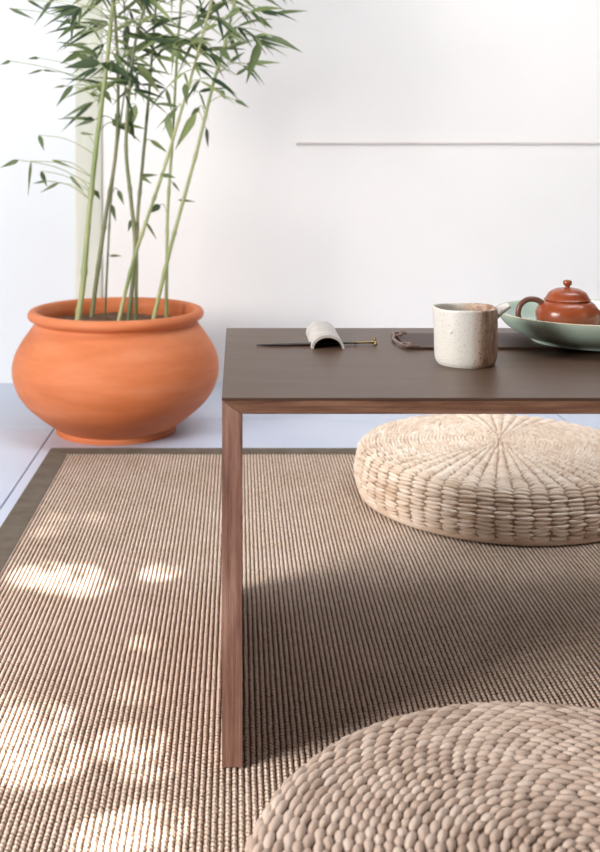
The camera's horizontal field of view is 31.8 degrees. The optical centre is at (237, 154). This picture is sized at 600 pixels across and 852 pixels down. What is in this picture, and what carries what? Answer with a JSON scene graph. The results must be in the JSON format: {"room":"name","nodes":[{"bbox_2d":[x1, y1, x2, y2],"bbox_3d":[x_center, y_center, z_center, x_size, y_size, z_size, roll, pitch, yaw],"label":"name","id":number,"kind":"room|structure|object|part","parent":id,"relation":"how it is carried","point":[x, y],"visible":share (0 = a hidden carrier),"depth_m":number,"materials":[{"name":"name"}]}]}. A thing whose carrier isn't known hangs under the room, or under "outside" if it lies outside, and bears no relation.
{"room":"tea room","nodes":[
{"label":"tea room","id":0,"kind":"room"},
{"bbox_2d":[12,297,218,445],"bbox_3d":[-0.268,0.471,2.311,0.451,0.267,0.451,0,0,0],"label":"pot","id":1,"kind":"object","parent":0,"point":[99,371],"depth_m":2.14,"materials":[{"name":"ceramic"}]},
{"bbox_2d":[0,0,599,382],"bbox_3d":[-0.400,-0.625,2.840,6.200,2.558,0.120,0,0,0],"label":"wall","id":2,"kind":"structure","parent":0,"point":[277,231],"depth_m":2.78,"materials":[{"name":"paint"}]},
{"bbox_2d":[75,0,101,298],"bbox_3d":[-0.395,-0.625,2.835,0.070,2.558,0.130,0,0,0],"label":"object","id":3,"kind":"structure","parent":2,"relation":"attached to","point":[83,158],"depth_m":2.77,"materials":[{"name":"paint"}]},
{"bbox_2d":[297,142,599,143],"bbox_3d":[1.427,-0.032,2.777,2.545,0.004,0.007,0,0,0],"label":"trim","id":4,"kind":"structure","parent":2,"relation":"attached to","point":[297,142],"depth_m":2.77,"materials":[{"name":"paint"}]},
{"bbox_2d":[0,383,599,526],"bbox_3d":[-0.406,0.629,0.750,6.900,0.050,4.300,0,0,0],"label":"floor","id":5,"kind":"structure","parent":0,"point":[26,439],"depth_m":2.28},
{"bbox_2d":[1,0,302,445],"bbox_3d":[-0.178,0.051,2.311,0.661,1.106,0.451,0,0,0],"label":"bamboo","id":6,"kind":"object","parent":5,"relation":"on","point":[106,371],"visible":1,"depth_m":2.22,"materials":[{"name":"ceramic"}]},
{"bbox_2d":[0,448,599,851],"bbox_3d":[0.460,0.600,1.178,1.681,0.008,1.916,0,0,0],"label":"woven rug","id":7,"kind":"object","parent":5,"relation":"on","point":[356,617],"visible":0.64,"depth_m":1.32,"materials":[{"name":"fabric"}]},
{"bbox_2d":[222,328,599,767],"bbox_3d":[0.552,0.416,1.226,1.136,0.360,0.412,0,0,0],"label":"table","id":8,"kind":"object","parent":7,"relation":"on","point":[386,377],"visible":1,"depth_m":1.06,"materials":[{"name":"brown wood"}]},
{"bbox_3d":[-0.006,0.417,1.226,0.020,0.357,0.411,0,0,0],"label":"leg","id":9,"kind":"part","parent":8,"relation":"part of","materials":[{"name":"brown wood"}]},
{"bbox_2d":[256,337,376,345],"bbox_3d":[0.098,0.231,1.301,0.150,0.010,0.014,0,0,-3],"label":"pick","id":10,"kind":"object","parent":8,"relation":"on","point":[374,342],"visible":0.99,"depth_m":1.30,"materials":[{"name":"brown wood"}]},
{"bbox_3d":[0.084,0.234,1.299,0.122,0.005,0.009,0,0,-4],"label":"blade","id":11,"kind":"part","parent":10,"relation":"part of","materials":[{"name":"brown wood"}]},
{"bbox_2d":[306,321,343,348],"bbox_3d":[0.110,0.228,1.333,0.040,0.017,0.110,0,0,0],"label":"scoop","id":12,"kind":"object","parent":8,"relation":"on","point":[317,331],"visible":1,"depth_m":1.31,"materials":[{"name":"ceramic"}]},
{"bbox_2d":[432,303,510,368],"bbox_3d":[0.262,0.203,1.188,0.081,0.067,0.072,0,0,26],"label":"cup","id":13,"kind":"object","parent":8,"relation":"on","point":[465,334],"visible":1,"depth_m":1.16,"materials":[{"name":"white ceramic"}]},
{"bbox_3d":[0.299,0.177,1.195,0.022,0.017,0.018,0,0,-8],"label":"handle","id":14,"kind":"part","parent":13,"relation":"part of","materials":[{"name":"beige ceramic"}]},
{"bbox_2d":[391,331,573,349],"bbox_3d":[0.407,0.233,1.322,0.426,0.006,0.100,0,0,0],"label":"tray","id":15,"kind":"object","parent":8,"relation":"on","point":[410,341],"visible":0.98,"depth_m":1.30,"materials":[{"name":"brown wood"}]},
{"bbox_2d":[496,299,599,350],"bbox_3d":[0.441,0.214,1.314,0.230,0.038,0.230,0,0,0],"label":"plate","id":16,"kind":"object","parent":15,"relation":"on","point":[560,335],"visible":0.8,"depth_m":1.25,"materials":[{"name":"ceramic"}]},
{"bbox_2d":[515,280,599,324],"bbox_3d":[0.411,0.190,1.315,0.107,0.069,0.078,0,0,34],"label":"teapot","id":17,"kind":"object","parent":16,"relation":"on","point":[567,304],"visible":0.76,"depth_m":1.29,"materials":[{"name":"orange ceramic"}]},
{"bbox_3d":[0.366,0.198,1.314,0.038,0.043,0.008,0,0,0],"label":"handle","id":18,"kind":"part","parent":17,"relation":"part of","materials":[{"name":"ceramic"}]},
{"bbox_3d":[0.412,0.173,1.314,0.057,0.015,0.057,0,0,0],"label":"lid","id":19,"kind":"part","parent":17,"relation":"part of","materials":[{"name":"red ceramic"}]},
{"bbox_3d":[0.412,0.161,1.314,0.011,0.010,0.011,0,0,0],"label":"knob","id":20,"kind":"part","parent":17,"relation":"part of","materials":[{"name":"red ceramic"}]},
{"bbox_2d":[244,701,599,851],"bbox_3d":[0.256,0.547,0.738,0.525,0.097,0.525,0,0,39],"label":"cushion","id":21,"kind":"object","parent":7,"relation":"on","point":[494,776],"visible":1,"depth_m":0.84,"materials":[{"name":"beige wicker"}]},
{"bbox_2d":[353,414,599,545],"bbox_3d":[0.460,0.547,1.843,0.510,0.098,0.511,0,0,-7],"label":"cushion","id":22,"kind":"object","parent":7,"relation":"on","point":[508,479],"visible":1,"depth_m":1.69,"materials":[{"name":"beige wicker"}]}
]}

